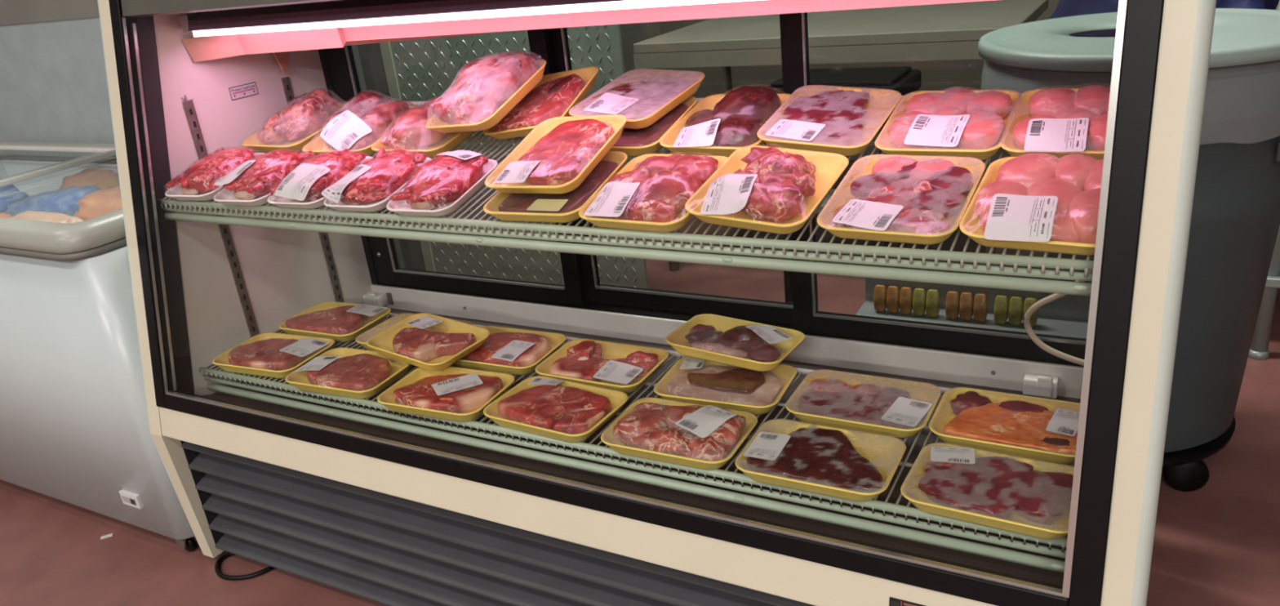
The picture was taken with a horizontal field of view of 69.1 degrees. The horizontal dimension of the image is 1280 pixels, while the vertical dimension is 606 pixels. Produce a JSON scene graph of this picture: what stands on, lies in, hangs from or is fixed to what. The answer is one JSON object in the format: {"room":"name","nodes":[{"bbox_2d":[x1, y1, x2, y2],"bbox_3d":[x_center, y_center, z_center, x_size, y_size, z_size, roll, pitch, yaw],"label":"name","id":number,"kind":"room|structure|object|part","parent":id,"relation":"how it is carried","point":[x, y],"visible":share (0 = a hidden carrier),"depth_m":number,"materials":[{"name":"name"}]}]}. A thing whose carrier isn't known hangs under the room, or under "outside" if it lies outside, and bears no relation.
{"room":"food shop","nodes":[
{"label":"food shop","id":0,"kind":"room"},
{"bbox_2d":[0,17,116,164],"bbox_3d":[-2.229,-0.379,3.291,3.520,1.140,0.055,6,25,29],"label":"wall partition","id":1,"kind":"structure","parent":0,"point":[54,84],"depth_m":2.86,"materials":[{"name":"grey paint"}]},
{"bbox_2d":[0,0,99,26],"bbox_3d":[-2.314,-1.124,2.986,3.520,0.480,0.065,6,25,29],"label":"trim","id":2,"kind":"structure","parent":1,"relation":"attached to","point":[11,11],"depth_m":2.73,"materials":[{"name":"metal"}]},
{"bbox_2d":[351,43,426,271],"bbox_3d":[-1.209,-0.704,3.535,0.805,1.300,0.130,6,25,29],"label":"wall panel","id":3,"kind":"object","parent":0,"point":[368,60],"visible":0.02,"depth_m":3.29,"materials":[{"name":"metal"}]},
{"bbox_2d":[0,150,1279,605],"bbox_3d":[-1.106,1.095,0.949,8.000,0.050,10.700,6,25,29],"label":"floor","id":4,"kind":"structure","parent":0,"point":[1217,543],"depth_m":2.07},
{"bbox_2d":[0,141,196,551],"bbox_3d":[-1.554,0.026,2.574,1.504,0.790,0.701,6,25,29],"label":"chest freezer","id":5,"kind":"object","parent":4,"relation":"on","point":[74,429],"visible":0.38,"depth_m":2.06,"materials":[{"name":"white metal"}]},
{"bbox_2d":[0,212,12,217],"bbox_3d":[-1.677,-0.186,2.384,0.161,0.082,0.108,2,24,21],"label":"bag","id":6,"kind":"object","parent":5,"relation":"on","point":[2,214],"visible":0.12,"depth_m":2.38,"materials":[{"name":"plastic"}]},
{"bbox_2d":[0,184,29,213],"bbox_3d":[-1.850,-0.272,2.644,0.230,0.091,0.187,9,27,34],"label":"bag","id":7,"kind":"object","parent":5,"relation":"on","point":[10,193],"visible":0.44,"depth_m":2.62,"materials":[{"name":"blue plastic"}]},
{"bbox_2d":[9,210,84,223],"bbox_3d":[-1.478,-0.167,2.275,0.283,0.093,0.138,5,25,26],"label":"bag","id":8,"kind":"object","parent":5,"relation":"on","point":[57,217],"visible":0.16,"depth_m":2.26,"materials":[{"name":"beige plastic"}]},
{"bbox_3d":[-1.724,-0.328,2.506,0.022,0.014,0.574,6,25,29],"label":"lid frame","id":9,"kind":"part","parent":5,"relation":"part of","materials":[{"name":"white plastic"}]},
{"bbox_2d":[4,185,101,216],"bbox_3d":[-1.589,-0.258,2.524,0.316,0.102,0.140,0,23,15],"label":"bag","id":10,"kind":"object","parent":5,"relation":"on","point":[64,201],"visible":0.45,"depth_m":2.47,"materials":[{"name":"blue plastic"}]},
{"bbox_3d":[-1.631,-0.330,2.450,0.022,0.014,0.574,6,25,29],"label":"lid frame","id":11,"kind":"part","parent":5,"relation":"part of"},
{"bbox_2d":[57,168,119,190],"bbox_3d":[-1.574,-0.323,2.675,0.166,0.112,0.124,2,24,20],"label":"bag","id":12,"kind":"object","parent":5,"relation":"on","point":[102,179],"visible":0.41,"depth_m":2.63,"materials":[{"name":"beige plastic"}]},
{"bbox_2d":[74,186,122,220],"bbox_3d":[-1.297,-0.236,2.381,0.289,0.119,0.209,4,24,24],"label":"bag","id":13,"kind":"object","parent":5,"relation":"on","point":[99,202],"visible":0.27,"depth_m":2.33,"materials":[{"name":"plastic"}]},
{"bbox_2d":[100,533,112,538],"bbox_3d":[-1.284,0.561,2.237,0.026,0.001,0.012,-15,23,-19],"label":"paper scrap","id":14,"kind":"object","parent":4,"relation":"on","point":[110,534],"visible":1,"depth_m":2.24,"materials":[{"name":"white paper"}]},
{"bbox_2d":[214,551,275,580],"bbox_3d":[-0.856,0.576,2.067,0.192,0.010,0.120,-3,22,10],"label":"power cord","id":15,"kind":"object","parent":4,"relation":"on","point":[223,557],"visible":0.68,"depth_m":2.03,"materials":[{"name":"black rubber"}]},
{"bbox_2d":[378,24,648,288],"bbox_3d":[-0.452,-0.607,3.086,0.955,1.300,0.018,6,25,29],"label":"panel","id":16,"kind":"object","parent":4,"relation":"on","point":[426,69],"visible":0.23,"depth_m":3.15,"materials":[{"name":"metal"}]},
{"bbox_2d":[97,0,1216,605],"bbox_3d":[-0.098,-0.054,1.693,1.862,1.269,0.712,6,25,29],"label":"display case","id":17,"kind":"object","parent":4,"relation":"on","point":[386,516],"visible":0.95,"depth_m":1.67,"materials":[{"name":"beige metal"}]},
{"bbox_3d":[-0.891,-0.138,2.121,0.052,1.269,0.700,6,25,29],"label":"panel","id":18,"kind":"part","parent":17,"relation":"part of","materials":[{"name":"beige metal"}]},
{"bbox_3d":[-0.233,-0.507,1.355,1.700,0.091,0.042,6,25,29],"label":"header rail","id":19,"kind":"part","parent":17,"relation":"part of","materials":[{"name":"beige metal"}]},
{"bbox_2d":[302,91,418,155],"bbox_3d":[-0.574,-0.369,1.900,0.180,0.112,0.218,5,25,25],"label":"pack","id":20,"kind":"object","parent":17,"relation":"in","point":[368,115],"visible":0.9,"depth_m":1.86,"materials":[{"name":"food"}]},
{"bbox_3d":[-0.441,-0.378,2.131,0.630,0.766,0.022,6,25,29],"label":"door","id":21,"kind":"part","parent":17,"relation":"part of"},
{"bbox_2d":[178,0,761,37],"bbox_3d":[-0.186,-0.532,1.483,1.654,0.140,0.088,6,25,29],"label":"lamp","id":22,"kind":"object","parent":17,"relation":"on","point":[325,18],"depth_m":1.62,"materials":[{"name":"pink"}]},
{"bbox_2d":[181,440,815,605],"bbox_3d":[-0.181,0.490,1.644,1.756,0.286,0.082,6,25,29],"label":"grille","id":23,"kind":"object","parent":17,"relation":"attached to","point":[382,548],"depth_m":1.76,"materials":[{"name":"grey metal"}]},
{"bbox_3d":[-0.225,0.327,1.531,1.764,0.070,0.041,6,25,29],"label":"panel","id":24,"kind":"part","parent":17,"relation":"part of","materials":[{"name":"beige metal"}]},
{"bbox_2d":[156,95,1093,296],"bbox_3d":[-0.107,-0.240,1.632,1.748,0.143,0.471,6,25,29],"label":"wire shelf","id":25,"kind":"object","parent":17,"relation":"attached to","point":[1070,287],"visible":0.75,"depth_m":1.32,"materials":[{"name":"metal"}]},
{"bbox_2d":[164,146,263,200],"bbox_3d":[-0.854,-0.263,1.873,0.138,0.076,0.182,5,25,25],"label":"pack","id":26,"kind":"object","parent":25,"relation":"on","point":[197,183],"visible":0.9,"depth_m":1.83,"materials":[{"name":"red food"}]},
{"bbox_2d":[213,149,315,205],"bbox_3d":[-0.722,-0.246,1.795,0.138,0.078,0.182,5,25,26],"label":"pack","id":27,"kind":"object","parent":25,"relation":"on","point":[250,184],"visible":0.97,"depth_m":1.76,"materials":[{"name":"red food"}]},
{"bbox_2d":[241,88,348,152],"bbox_3d":[-0.739,-0.399,2.011,0.181,0.109,0.208,7,26,30],"label":"pack","id":28,"kind":"object","parent":25,"relation":"on","point":[302,122],"visible":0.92,"depth_m":1.97,"materials":[{"name":"pink food"}]},
{"bbox_2d":[266,148,373,208],"bbox_3d":[-0.594,-0.234,1.727,0.138,0.077,0.184,5,25,26],"label":"pack","id":29,"kind":"object","parent":25,"relation":"on","point":[302,188],"visible":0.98,"depth_m":1.68,"materials":[{"name":"red food"}]},
{"bbox_2d":[321,147,431,212],"bbox_3d":[-0.468,-0.222,1.660,0.138,0.077,0.184,5,25,26],"label":"pack","id":30,"kind":"object","parent":25,"relation":"on","point":[368,187],"visible":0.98,"depth_m":1.62,"materials":[{"name":"red food"}]},
{"bbox_2d":[371,97,475,158],"bbox_3d":[-0.407,-0.351,1.827,0.180,0.092,0.208,6,25,28],"label":"pack","id":31,"kind":"object","parent":25,"relation":"on","point":[410,133],"visible":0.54,"depth_m":1.77,"materials":[{"name":"pink food"}]},
{"bbox_2d":[371,130,475,158],"bbox_3d":[-0.404,-0.338,1.835,0.180,0.024,0.212,6,37,28],"label":"tray","id":32,"kind":"object","parent":31,"relation":"attached to","point":[430,143],"depth_m":1.78,"materials":[{"name":"yellow plastic"}]},
{"bbox_2d":[425,52,546,133],"bbox_3d":[-0.286,-0.393,1.722,0.179,0.127,0.201,10,27,35],"label":"pack","id":33,"kind":"object","parent":31,"relation":"on","point":[486,89],"visible":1,"depth_m":1.67,"materials":[{"name":"pink food"}]},
{"bbox_2d":[386,150,497,216],"bbox_3d":[-0.338,-0.208,1.589,0.138,0.078,0.182,5,25,26],"label":"pack","id":34,"kind":"object","parent":25,"relation":"on","point":[438,187],"visible":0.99,"depth_m":1.55,"materials":[{"name":"red food"}]},
{"bbox_2d":[483,66,599,139],"bbox_3d":[-0.185,-0.376,1.752,0.179,0.102,0.206,4,25,25],"label":"pack","id":35,"kind":"object","parent":25,"relation":"on","point":[556,94],"visible":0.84,"depth_m":1.72,"materials":[{"name":"red food"}]},
{"bbox_2d":[483,151,627,222],"bbox_3d":[-0.133,-0.187,1.494,0.180,0.066,0.208,5,25,26],"label":"pack","id":36,"kind":"object","parent":25,"relation":"on","point":[528,207],"visible":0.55,"depth_m":1.45,"materials":[{"name":"yellow plastic"}]},
{"bbox_2d":[484,114,626,194],"bbox_3d":[-0.134,-0.239,1.498,0.181,0.089,0.203,7,26,30],"label":"pack","id":37,"kind":"object","parent":36,"relation":"on","point":[557,155],"visible":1,"depth_m":1.47,"materials":[{"name":"red food"}]},
{"bbox_3d":[-0.005,-0.388,1.790,1.743,0.010,0.011,6,37,29],"label":"rail","id":38,"kind":"part","parent":25,"relation":"part of","materials":[{"name":"grey metal"}]},
{"bbox_3d":[-0.212,-0.122,1.464,1.743,0.012,0.012,6,37,29],"label":"rail","id":39,"kind":"part","parent":25,"relation":"part of","materials":[{"name":"metal"}]},
{"bbox_3d":[-0.207,-0.101,1.473,1.739,0.028,0.015,6,25,29],"label":"rail","id":40,"kind":"part","parent":25,"relation":"part of","materials":[{"name":"white metal"}]},
{"bbox_2d":[608,96,697,155],"bbox_3d":[-0.012,-0.313,1.643,0.181,0.065,0.208,6,25,28],"label":"pack","id":41,"kind":"object","parent":25,"relation":"on","point":[646,140],"visible":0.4,"depth_m":1.58,"materials":[{"name":"yellow plastic"}]},
{"bbox_2d":[568,68,704,128],"bbox_3d":[-0.004,-0.365,1.659,0.180,0.068,0.209,11,28,37],"label":"pack","id":42,"kind":"object","parent":41,"relation":"on","point":[642,95],"visible":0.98,"depth_m":1.64,"materials":[{"name":"pink food"}]},
{"bbox_2d":[578,153,728,232],"bbox_3d":[0.025,-0.173,1.401,0.180,0.078,0.208,7,26,30],"label":"pack","id":43,"kind":"object","parent":25,"relation":"on","point":[651,192],"visible":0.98,"depth_m":1.36,"materials":[{"name":"red food"}]},
{"bbox_2d":[659,85,791,156],"bbox_3d":[0.147,-0.311,1.552,0.181,0.093,0.215,7,26,30],"label":"pack","id":44,"kind":"object","parent":25,"relation":"on","point":[718,124],"visible":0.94,"depth_m":1.52,"materials":[{"name":"red food"}]},
{"bbox_2d":[684,145,848,234],"bbox_3d":[0.180,-0.168,1.315,0.180,0.087,0.213,8,26,32],"label":"pack","id":45,"kind":"object","parent":25,"relation":"on","point":[765,188],"visible":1,"depth_m":1.28,"materials":[{"name":"red food"}]},
{"bbox_2d":[756,84,902,155],"bbox_3d":[0.302,-0.290,1.473,0.180,0.072,0.210,8,26,31],"label":"pack","id":46,"kind":"object","parent":25,"relation":"on","point":[843,121],"visible":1,"depth_m":1.46,"materials":[{"name":"pink food"}]},
{"bbox_2d":[817,154,985,244],"bbox_3d":[0.349,-0.140,1.237,0.180,0.068,0.209,7,26,30],"label":"pack","id":47,"kind":"object","parent":25,"relation":"on","point":[924,200],"visible":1,"depth_m":1.21,"materials":[{"name":"pink food"}]},
{"bbox_2d":[875,88,1021,159],"bbox_3d":[0.462,-0.270,1.390,0.180,0.072,0.208,6,25,29],"label":"pack","id":48,"kind":"object","parent":25,"relation":"on","point":[958,122],"visible":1,"depth_m":1.36,"materials":[{"name":"pink food"}]},
{"bbox_2d":[959,153,1103,255],"bbox_3d":[0.505,-0.126,1.145,0.180,0.078,0.216,8,26,31],"label":"pack","id":49,"kind":"object","parent":25,"relation":"on","point":[1046,202],"visible":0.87,"depth_m":1.12,"materials":[{"name":"pink food"}]},
{"bbox_2d":[1000,84,1110,159],"bbox_3d":[0.614,-0.254,1.304,0.180,0.075,0.213,6,25,29],"label":"pack","id":50,"kind":"object","parent":25,"relation":"on","point":[1060,122],"visible":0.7,"depth_m":1.28,"materials":[{"name":"pink food"}]},
{"bbox_2d":[198,312,1068,573],"bbox_3d":[-0.099,0.178,1.730,1.748,0.056,0.365,6,25,29],"label":"wire shelf","id":51,"kind":"object","parent":17,"relation":"in","point":[1017,557],"visible":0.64,"depth_m":1.48,"materials":[{"name":"metal"}]},
{"bbox_2d":[212,332,334,377],"bbox_3d":[-0.778,0.108,1.978,0.227,0.034,0.160,4,24,24],"label":"pack","id":52,"kind":"object","parent":51,"relation":"on","point":[269,354],"visible":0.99,"depth_m":1.95,"materials":[{"name":"red food"}]},
{"bbox_2d":[278,301,391,342],"bbox_3d":[-0.696,0.040,2.122,0.227,0.033,0.160,5,25,26],"label":"pack","id":53,"kind":"object","parent":51,"relation":"on","point":[340,322],"visible":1,"depth_m":2.10,"materials":[{"name":"red food"}]},
{"bbox_2d":[284,346,411,399],"bbox_3d":[-0.576,0.136,1.851,0.227,0.034,0.160,5,25,25],"label":"pack","id":54,"kind":"object","parent":51,"relation":"on","point":[348,372],"visible":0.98,"depth_m":1.82,"materials":[{"name":"red food"}]},
{"bbox_2d":[355,312,473,351],"bbox_3d":[-0.482,0.072,1.994,0.227,0.025,0.160,7,26,29],"label":"pack","id":55,"kind":"object","parent":51,"relation":"on","point":[362,339],"visible":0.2,"depth_m":2.04,"materials":[{"name":"yellow plastic"}]},
{"bbox_2d":[366,312,489,370],"bbox_3d":[-0.425,0.077,1.867,0.227,0.040,0.160,10,27,35],"label":"pack","id":56,"kind":"object","parent":55,"relation":"on","point":[426,340],"visible":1,"depth_m":1.84,"materials":[{"name":"red food"}]},
{"bbox_2d":[377,365,515,422],"bbox_3d":[-0.358,0.163,1.723,0.227,0.035,0.160,5,25,25],"label":"pack","id":57,"kind":"object","parent":51,"relation":"on","point":[455,393],"visible":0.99,"depth_m":1.69,"materials":[{"name":"red food"}]},
{"bbox_2d":[451,325,566,374],"bbox_3d":[-0.275,0.092,1.875,0.227,0.034,0.160,5,25,27],"label":"pack","id":58,"kind":"object","parent":51,"relation":"on","point":[513,351],"visible":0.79,"depth_m":1.83,"materials":[{"name":"red food"}]},
{"bbox_2d":[483,375,627,442],"bbox_3d":[-0.146,0.181,1.620,0.227,0.035,0.160,8,26,31],"label":"pack","id":59,"kind":"object","parent":51,"relation":"on","point":[566,411],"visible":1,"depth_m":1.59,"materials":[{"name":"red food"}]},
{"bbox_2d":[535,338,669,393],"bbox_3d":[-0.072,0.112,1.758,0.227,0.042,0.160,6,25,29],"label":"pack","id":60,"kind":"object","parent":51,"relation":"on","point":[623,367],"visible":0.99,"depth_m":1.74,"materials":[{"name":"red food"}]},
{"bbox_3d":[-0.184,0.226,1.584,1.743,0.012,0.012,6,25,29],"label":"rail","id":61,"kind":"part","parent":51,"relation":"part of","materials":[{"name":"metal"}]},
{"bbox_3d":[-0.017,0.090,1.862,1.743,0.010,0.011,6,25,29],"label":"rail","id":62,"kind":"part","parent":51,"relation":"part of","materials":[{"name":"grey metal"}]},
{"bbox_2d":[600,397,757,470],"bbox_3d":[0.063,0.199,1.496,0.227,0.050,0.160,6,25,28],"label":"pack","id":63,"kind":"object","parent":51,"relation":"on","point":[698,436],"visible":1,"depth_m":1.46,"materials":[{"name":"red food"}]},
{"bbox_2d":[653,355,796,414],"bbox_3d":[0.151,0.143,1.637,0.227,0.029,0.160,5,25,25],"label":"pack","id":64,"kind":"object","parent":51,"relation":"on","point":[691,380],"visible":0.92,"depth_m":1.62,"materials":[{"name":"brown food"}]},
{"bbox_2d":[665,313,804,371],"bbox_3d":[0.175,0.069,1.701,0.227,0.050,0.160,7,26,31],"label":"pack","id":65,"kind":"object","parent":64,"relation":"on","point":[748,344],"visible":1,"depth_m":1.68,"materials":[{"name":"yellow plastic"}]},
{"bbox_2d":[734,418,906,501],"bbox_3d":[0.269,0.232,1.385,0.227,0.029,0.160,6,25,28],"label":"pack","id":66,"kind":"object","parent":51,"relation":"on","point":[855,465],"visible":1,"depth_m":1.37,"materials":[{"name":"red food"}]},
{"bbox_2d":[785,368,941,437],"bbox_3d":[0.366,0.164,1.526,0.227,0.028,0.160,6,25,29],"label":"pack","id":67,"kind":"object","parent":51,"relation":"on","point":[895,407],"visible":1,"depth_m":1.51,"materials":[{"name":"pink food"}]},
{"bbox_2d":[900,442,1074,539],"bbox_3d":[0.485,0.255,1.270,0.227,0.029,0.160,7,26,31],"label":"pack","id":68,"kind":"object","parent":51,"relation":"on","point":[1024,495],"visible":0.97,"depth_m":1.25,"materials":[{"name":"food"}]},
{"bbox_2d":[928,386,1079,463],"bbox_3d":[0.569,0.185,1.417,0.227,0.030,0.160,6,25,29],"label":"pack","id":69,"kind":"object","parent":51,"relation":"on","point":[1041,428],"visible":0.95,"depth_m":1.40,"materials":[{"name":"orange food"}]},
{"bbox_3d":[0.073,-0.334,1.877,0.564,0.766,0.022,6,25,29],"label":"door","id":70,"kind":"part","parent":17,"relation":"part of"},
{"bbox_3d":[0.346,0.398,1.201,0.049,0.025,0.008,6,25,29],"label":"rating plate","id":71,"kind":"part","parent":17,"relation":"part of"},
{"bbox_3d":[0.537,-0.272,1.596,0.598,0.766,0.022,6,25,29],"label":"door","id":72,"kind":"part","parent":17,"relation":"part of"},
{"bbox_3d":[0.692,0.035,1.254,0.046,1.269,0.700,6,25,29],"label":"panel","id":73,"kind":"part","parent":17,"relation":"part of","materials":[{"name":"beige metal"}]},
{"bbox_2d":[633,0,1048,275],"bbox_3d":[0.726,-0.575,3.335,1.240,0.845,0.702,6,25,29],"label":"work table","id":74,"kind":"object","parent":4,"relation":"on","point":[946,31],"visible":0.34,"depth_m":3.01,"materials":[{"name":"silver metal"}]},
{"bbox_3d":[0.088,-0.500,3.377,0.040,0.810,0.040,6,25,29],"label":"leg","id":75,"kind":"part","parent":74,"relation":"part of","materials":[{"name":"silver metal"}]},
{"bbox_3d":[0.374,-0.727,3.853,0.040,0.810,0.040,6,25,29],"label":"leg","id":76,"kind":"part","parent":74,"relation":"part of","materials":[{"name":"silver metal"}]},
{"bbox_3d":[1.084,-0.392,2.832,0.040,0.810,0.040,6,25,29],"label":"leg","id":77,"kind":"part","parent":74,"relation":"part of","materials":[{"name":"silver metal"}]},
{"bbox_2d":[782,90,917,302],"bbox_3d":[0.546,-0.158,2.472,0.320,0.764,0.240,6,25,29],"label":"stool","id":78,"kind":"object","parent":4,"relation":"on","point":[787,274],"visible":0.02,"depth_m":2.48,"materials":[{"name":"metal"}]},
{"bbox_3d":[0.391,-0.126,2.467,0.024,0.741,0.023,6,25,29],"label":"leg","id":79,"kind":"part","parent":78,"relation":"part of","materials":[{"name":"black metal"}]},
{"bbox_2d":[767,66,921,107],"bbox_3d":[0.502,-0.538,2.317,0.340,0.060,0.240,6,25,29],"label":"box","id":80,"kind":"object","parent":78,"relation":"on","point":[905,80],"visible":0.57,"depth_m":2.26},
{"bbox_3d":[0.618,-0.101,2.343,0.024,0.741,0.023,6,25,29],"label":"leg","id":81,"kind":"part","parent":78,"relation":"part of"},
{"bbox_3d":[0.704,-0.169,2.486,0.024,0.741,0.023,6,25,29],"label":"leg","id":82,"kind":"part","parent":78,"relation":"part of","materials":[{"name":"white metal"}]},
{"bbox_2d":[659,0,1060,163],"bbox_3d":[1.452,-0.923,3.964,3.000,0.860,0.050,6,25,29],"label":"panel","id":83,"kind":"object","parent":4,"relation":"on","point":[949,74],"visible":0.12,"depth_m":4.16,"materials":[{"name":"grey metal"}]},
{"bbox_2d":[854,277,1090,338],"bbox_3d":[0.672,0.202,1.906,0.440,0.500,0.090,6,25,29],"label":"shelf","id":84,"kind":"object","parent":4,"relation":"on","point":[1068,315],"visible":0.24,"depth_m":1.81,"materials":[{"name":"grey metal"}]},
{"bbox_2d":[873,284,886,311],"bbox_3d":[0.492,-0.010,1.901,0.025,0.057,0.026,6,25,29],"label":"pouch","id":85,"kind":"object","parent":84,"relation":"in","point":[880,291],"visible":0.98,"depth_m":1.89,"materials":[{"name":"brown plastic"}]},
{"bbox_2d":[886,285,899,313],"bbox_3d":[0.515,-0.008,1.888,0.025,0.057,0.026,6,25,29],"label":"pouch","id":86,"kind":"object","parent":84,"relation":"in","point":[893,292],"visible":0.98,"depth_m":1.88,"materials":[{"name":"brown plastic"}]},
{"bbox_2d":[899,287,912,314],"bbox_3d":[0.538,-0.005,1.876,0.025,0.057,0.026,6,25,29],"label":"pouch","id":87,"kind":"object","parent":84,"relation":"in","point":[906,293],"visible":0.98,"depth_m":1.87,"materials":[{"name":"brown plastic"}]},
{"bbox_2d":[912,288,926,315],"bbox_3d":[0.561,-0.003,1.863,0.025,0.057,0.026,6,25,29],"label":"pouch","id":88,"kind":"object","parent":84,"relation":"in","point":[919,296],"visible":0.98,"depth_m":1.85,"materials":[{"name":"green plastic"}]},
{"bbox_2d":[925,288,939,316],"bbox_3d":[0.584,0.000,1.851,0.025,0.057,0.026,6,25,29],"label":"pouch","id":89,"kind":"object","parent":84,"relation":"in","point":[932,301],"visible":1,"depth_m":1.84,"materials":[{"name":"green plastic"}]},
{"bbox_2d":[945,290,959,319],"bbox_3d":[0.617,0.003,1.832,0.025,0.057,0.026,6,25,29],"label":"pouch","id":90,"kind":"object","parent":84,"relation":"in","point":[953,299],"visible":0.99,"depth_m":1.82,"materials":[{"name":"orange plastic"}]},
{"bbox_2d":[959,292,973,320],"bbox_3d":[0.640,0.006,1.820,0.025,0.057,0.026,6,25,29],"label":"pouch","id":91,"kind":"object","parent":84,"relation":"in","point":[966,300],"visible":1,"depth_m":1.81,"materials":[{"name":"orange plastic"}]},
{"bbox_2d":[973,293,987,321],"bbox_3d":[0.663,0.008,1.807,0.025,0.057,0.026,6,25,29],"label":"pouch","id":92,"kind":"object","parent":84,"relation":"in","point":[980,300],"visible":1,"depth_m":1.80,"materials":[{"name":"orange plastic"}]},
{"bbox_2d":[994,295,1008,324],"bbox_3d":[0.696,0.012,1.789,0.025,0.057,0.026,6,25,29],"label":"pouch","id":93,"kind":"object","parent":84,"relation":"in","point":[1001,304],"visible":1,"depth_m":1.78,"materials":[{"name":"green plastic"}]},
{"bbox_2d":[1008,296,1023,325],"bbox_3d":[0.719,0.014,1.776,0.025,0.057,0.026,6,25,29],"label":"pouch","id":94,"kind":"object","parent":84,"relation":"in","point":[1015,304],"visible":1,"depth_m":1.77,"materials":[{"name":"green plastic"}]},
{"bbox_2d":[1022,297,1038,326],"bbox_3d":[0.742,0.017,1.764,0.025,0.057,0.026,6,25,29],"label":"pouch","id":95,"kind":"object","parent":84,"relation":"in","point":[1028,302],"visible":0.69,"depth_m":1.75,"materials":[{"name":"green plastic"}]},
{"bbox_2d":[977,8,1279,491],"bbox_3d":[1.016,-0.097,1.948,0.604,0.944,0.604,6,25,29],"label":"trash can","id":96,"kind":"object","parent":4,"relation":"on","point":[1235,224],"visible":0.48,"depth_m":1.71,"materials":[{"name":"plastic"}]},
{"bbox_3d":[0.969,-0.515,1.778,0.604,0.036,0.604,6,25,29],"label":"can lid","id":97,"kind":"part","parent":96,"relation":"part of","materials":[{"name":"grey plastic"}]},
{"bbox_2d":[1248,0,1279,359],"bbox_3d":[2.010,-0.396,2.463,0.602,0.900,0.840,6,25,29],"label":"side table","id":98,"kind":"object","parent":4,"relation":"on","point":[1259,349],"visible":0.35,"depth_m":2.39,"materials":[{"name":"grey metal"}]},
{"bbox_3d":[1.587,-0.256,2.292,0.052,0.860,0.052,6,25,29],"label":"leg","id":99,"kind":"part","parent":98,"relation":"part of","materials":[{"name":"silver metal"}]},
{"bbox_2d":[1265,275,1279,288],"bbox_3d":[2.035,-0.183,2.550,0.600,0.027,0.840,6,25,29],"label":"shelf","id":100,"kind":"object","parent":98,"relation":"attached to","point":[1273,281],"depth_m":2.35,"materials":[{"name":"silver metal"}]},
{"bbox_3d":[1.958,-0.551,2.912,0.052,0.860,0.052,6,25,29],"label":"leg","id":101,"kind":"part","parent":98,"relation":"part of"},
{"bbox_3d":[1.452,-0.277,2.754,0.600,0.580,0.480,6,25,29],"label":"bin","id":102,"kind":"object","parent":4,"relation":"on","visible":0},
{"bbox_2d":[1049,0,1279,37],"bbox_3d":[1.410,-0.746,2.554,0.567,0.401,0.469,1,23,18],"label":"bag","id":103,"kind":"object","parent":102,"relation":"on","point":[1064,8],"visible":0.06,"depth_m":2.42,"materials":[{"name":"blue plastic"}]},
{"bbox_2d":[619,22,663,72],"bbox_3d":[1.305,-2.228,4.689,8.000,2.750,0.050,6,25,29],"label":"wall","id":104,"kind":"structure","parent":0,"point":[631,33],"depth_m":5.74,"materials":[{"name":"grey metal"}]}
]}

